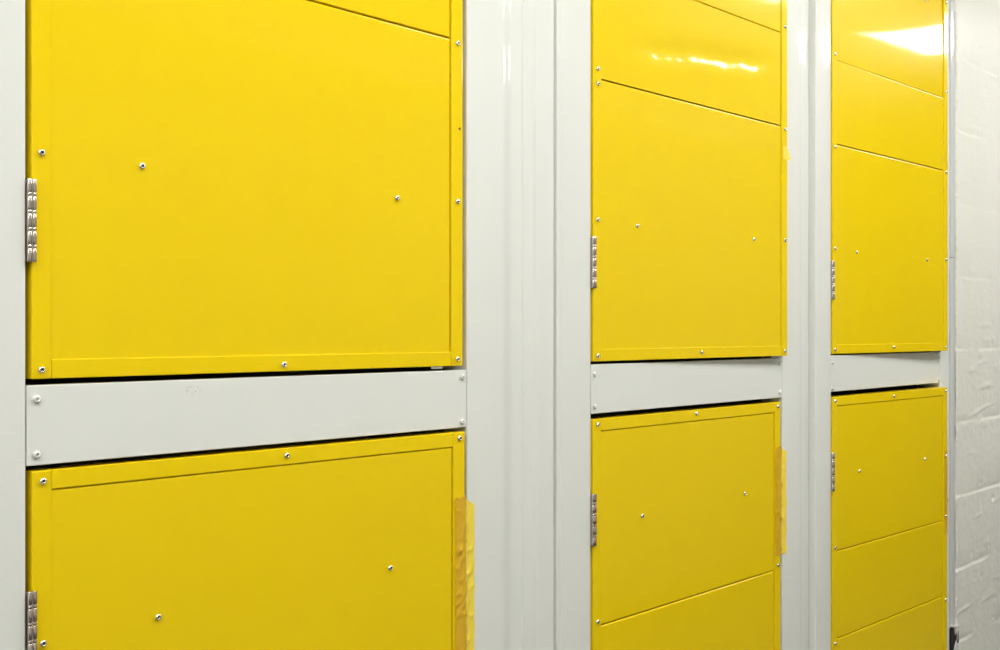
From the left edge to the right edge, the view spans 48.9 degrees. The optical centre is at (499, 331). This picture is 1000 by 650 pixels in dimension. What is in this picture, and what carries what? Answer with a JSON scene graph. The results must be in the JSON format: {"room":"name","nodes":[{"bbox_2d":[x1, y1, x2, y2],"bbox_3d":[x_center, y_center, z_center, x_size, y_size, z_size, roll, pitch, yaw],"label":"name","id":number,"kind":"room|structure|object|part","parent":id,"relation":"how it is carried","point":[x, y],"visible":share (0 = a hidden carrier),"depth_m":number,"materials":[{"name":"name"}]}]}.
{"room":"storage unit corridor","nodes":[
{"label":"storage unit corridor","id":0,"kind":"room"},
{"bbox_2d":[25,352,915,467],"bbox_3d":[-0.222,0.000,2.469,0.120,3.000,10.500,0,0,43],"label":"gap","id":1,"kind":"structure","parent":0,"point":[310,372],"depth_m":2.22,"materials":[{"name":"black"}]},
{"bbox_2d":[916,0,999,649],"bbox_3d":[2.546,0.000,4.686,0.129,3.000,3.478,0,0,43],"label":"wall","id":2,"kind":"structure","parent":0,"point":[977,22],"depth_m":3.51,"materials":[{"name":"beige paint"}]},
{"bbox_2d":[949,0,958,649],"bbox_3d":[1.373,0.003,3.389,0.061,2.995,0.061,0,0,43],"label":"strip","id":3,"kind":"object","parent":2,"relation":"attached to","point":[953,645],"visible":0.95,"depth_m":3.36,"materials":[{"name":"grey paint"}]},
{"bbox_3d":[0.836,1.550,1.478,3.020,0.100,10.500,0,0,43],"label":"floor","id":4,"kind":"structure","parent":0,"visible":0},
{"bbox_2d":[0,0,24,649],"bbox_3d":[-0.611,0.003,1.275,0.055,2.995,0.099,0,0,43],"label":"steel post","id":5,"kind":"object","parent":4,"relation":"on","point":[12,12],"visible":1,"depth_m":1.28,"materials":[{"name":"white metal"}]},
{"bbox_2d":[25,0,461,378],"bbox_3d":[-0.322,-0.600,1.567,0.047,1.320,0.722,0,0,43],"label":"door","id":6,"kind":"structure","parent":5,"relation":"attached to","point":[212,186],"depth_m":1.51,"materials":[{"name":"yellow paint"}]},
{"bbox_3d":[-0.323,0.044,1.570,0.041,0.023,0.665,0,0,43],"label":"rail","id":7,"kind":"part","parent":6,"relation":"part of","materials":[{"name":"yellow metal"}]},
{"bbox_3d":[-0.322,-0.593,1.568,0.033,0.221,0.663,0,0,43],"label":"panel","id":8,"kind":"part","parent":6,"relation":"part of","materials":[{"name":"yellow metal"}]},
{"bbox_2d":[25,430,463,649],"bbox_3d":[-0.320,0.752,1.567,0.047,1.176,0.724,0,0,43],"label":"door","id":9,"kind":"structure","parent":5,"relation":"attached to","point":[345,544],"depth_m":1.52,"materials":[{"name":"yellow paint"}]},
{"bbox_3d":[-0.321,0.176,1.570,0.041,0.023,0.666,0,0,43],"label":"rail","id":10,"kind":"part","parent":9,"relation":"part of","materials":[{"name":"yellow metal"}]},
{"bbox_2d":[455,496,474,649],"bbox_3d":[-0.057,0.402,1.819,0.006,0.261,0.051,0,0,34],"label":"tape","id":11,"kind":"object","parent":9,"relation":"attached to","point":[464,518],"visible":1,"depth_m":1.81,"materials":[{"name":"yellow plastic"}]},
{"bbox_2d":[25,370,465,465],"bbox_3d":[-0.315,0.111,1.569,0.034,0.095,0.732,0,0,43],"label":"panel","id":12,"kind":"object","parent":5,"relation":"attached to","point":[85,421],"visible":0.99,"depth_m":1.49,"materials":[{"name":"white paint"}]},
{"bbox_2d":[444,0,553,649],"bbox_3d":[0.004,0.003,1.931,0.055,2.995,0.229,0,0,43],"label":"frame post","id":13,"kind":"object","parent":4,"relation":"on","point":[508,45],"visible":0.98,"depth_m":1.91,"materials":[{"name":"white metal"}]},
{"bbox_2d":[554,0,589,649],"bbox_3d":[0.117,0.003,2.052,0.056,2.995,0.099,0,0,43],"label":"steel post","id":14,"kind":"object","parent":4,"relation":"on","point":[571,17],"visible":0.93,"depth_m":2.03,"materials":[{"name":"white metal"}]},
{"bbox_2d":[590,401,779,649],"bbox_3d":[0.404,0.752,2.343,0.047,1.176,0.716,0,0,43],"label":"door","id":15,"kind":"structure","parent":14,"relation":"attached to","point":[683,511],"depth_m":2.31,"materials":[{"name":"yellow paint"}]},
{"bbox_3d":[0.403,0.176,2.346,0.041,0.023,0.659,0,0,43],"label":"rail","id":16,"kind":"part","parent":15,"relation":"part of","materials":[{"name":"yellow metal"}]},
{"bbox_3d":[0.404,0.670,2.344,0.033,0.221,0.657,0,0,43],"label":"panel","id":17,"kind":"part","parent":15,"relation":"part of","materials":[{"name":"yellow metal"}]},
{"bbox_2d":[776,446,786,555],"bbox_3d":[0.664,0.397,2.593,0.004,0.255,0.054,0,0,41],"label":"tape","id":18,"kind":"object","parent":15,"relation":"attached to","point":[781,470],"visible":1,"depth_m":2.59,"materials":[{"name":"yellow plastic"}]},
{"bbox_2d":[590,358,781,413],"bbox_3d":[0.410,0.108,2.344,0.034,0.093,0.724,0,0,43],"label":"panel","id":19,"kind":"object","parent":14,"relation":"attached to","point":[614,387],"visible":0.98,"depth_m":2.29,"materials":[{"name":"white metal"}]},
{"bbox_2d":[590,0,786,361],"bbox_3d":[0.410,-0.600,2.339,0.049,1.320,0.719,0,0,44],"label":"door","id":20,"kind":"structure","parent":14,"relation":"attached to","point":[688,98],"depth_m":2.29,"materials":[{"name":"yellow paint"}]},
{"bbox_3d":[0.411,-0.590,2.339,0.033,0.214,0.659,0,0,44],"label":"panel","id":21,"kind":"part","parent":20,"relation":"part of","materials":[{"name":"yellow metal"}]},
{"bbox_3d":[0.411,-0.223,2.339,0.033,0.513,0.659,0,0,44],"label":"panel","id":22,"kind":"part","parent":20,"relation":"part of","materials":[{"name":"yellow metal"}]},
{"bbox_3d":[0.410,0.044,2.341,0.041,0.023,0.662,0,0,44],"label":"rail","id":23,"kind":"part","parent":20,"relation":"part of","materials":[{"name":"yellow metal"}]},
{"bbox_3d":[0.411,-0.968,2.339,0.033,0.537,0.659,0,0,44],"label":"panel","id":24,"kind":"part","parent":20,"relation":"part of","materials":[{"name":"yellow metal"}]},
{"bbox_2d":[783,146,790,159],"bbox_3d":[0.673,-0.419,2.578,0.002,0.030,0.036,0,0,43],"label":"tape","id":25,"kind":"object","parent":20,"relation":"attached to","point":[786,155],"visible":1,"depth_m":2.58,"materials":[{"name":"yellow plastic"}]},
{"bbox_2d":[762,0,808,649],"bbox_3d":[0.702,0.003,2.677,0.055,2.995,0.159,0,0,43],"label":"frame post","id":26,"kind":"object","parent":4,"relation":"on","point":[794,401],"visible":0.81,"depth_m":2.65,"materials":[{"name":"white metal"}]},
{"bbox_2d":[809,0,830,649],"bbox_3d":[0.788,0.003,2.767,0.058,2.995,0.086,0,0,43],"label":"steel post","id":27,"kind":"object","parent":4,"relation":"on","point":[819,10],"visible":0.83,"depth_m":2.73,"materials":[{"name":"white metal"}]},
{"bbox_2d":[831,352,939,391],"bbox_3d":[1.067,0.105,3.046,0.034,0.092,0.701,0,0,43],"label":"panel","id":28,"kind":"object","parent":27,"relation":"attached to","point":[849,371],"visible":0.99,"depth_m":3.01,"materials":[{"name":"white metal"}]},
{"bbox_2d":[831,387,946,649],"bbox_3d":[1.072,0.752,3.040,0.047,1.176,0.702,0,0,45],"label":"door","id":29,"kind":"structure","parent":27,"relation":"attached to","point":[889,537],"depth_m":3.01,"materials":[{"name":"yellow paint"}]},
{"bbox_3d":[1.071,0.176,3.044,0.041,0.023,0.644,0,0,45],"label":"rail","id":30,"kind":"part","parent":29,"relation":"part of","materials":[{"name":"yellow metal"}]},
{"bbox_3d":[1.072,0.372,3.042,0.033,0.369,0.642,0,0,45],"label":"panel","id":31,"kind":"part","parent":29,"relation":"part of","materials":[{"name":"yellow metal"}]},
{"bbox_3d":[1.072,0.670,3.042,0.033,0.221,0.642,0,0,45],"label":"panel","id":32,"kind":"part","parent":29,"relation":"part of","materials":[{"name":"yellow metal"}]},
{"bbox_3d":[1.072,1.050,3.042,0.033,0.535,0.642,0,0,45],"label":"panel","id":33,"kind":"part","parent":29,"relation":"part of","materials":[{"name":"yellow metal"}]},
{"bbox_2d":[945,450,947,532],"bbox_3d":[1.327,0.474,3.268,0.019,0.245,0.002,0,0,-45],"label":"tape","id":34,"kind":"object","parent":29,"relation":"attached to","point":[946,451],"visible":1,"depth_m":3.27,"materials":[{"name":"yellow plastic"}]},
{"bbox_2d":[831,0,947,353],"bbox_3d":[1.072,-0.600,3.041,0.702,1.320,0.049,0,0,-45],"label":"door","id":35,"kind":"structure","parent":27,"relation":"attached to","point":[889,58],"depth_m":3.01,"materials":[{"name":"yellow paint"}]},
{"bbox_3d":[1.073,-0.966,3.041,0.642,0.541,0.033,0,0,-45],"label":"panel","id":36,"kind":"part","parent":35,"relation":"part of","materials":[{"name":"yellow metal"}]},
{"bbox_3d":[1.073,-0.587,3.041,0.642,0.213,0.033,0,0,-45],"label":"panel","id":37,"kind":"part","parent":35,"relation":"part of","materials":[{"name":"yellow metal"}]},
{"bbox_3d":[1.073,-0.222,3.041,0.642,0.511,0.033,0,0,-45],"label":"panel","id":38,"kind":"part","parent":35,"relation":"part of","materials":[{"name":"yellow metal"}]},
{"bbox_3d":[1.072,0.044,3.043,0.644,0.023,0.041,0,0,-45],"label":"rail","id":39,"kind":"part","parent":35,"relation":"part of","materials":[{"name":"yellow metal"}]},
{"bbox_2d":[922,0,948,649],"bbox_3d":[1.323,0.003,3.340,0.055,2.995,0.074,0,0,43],"label":"steel post","id":40,"kind":"object","parent":4,"relation":"on","point":[944,355],"visible":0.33,"depth_m":3.34,"materials":[{"name":"white metal"}]}
]}

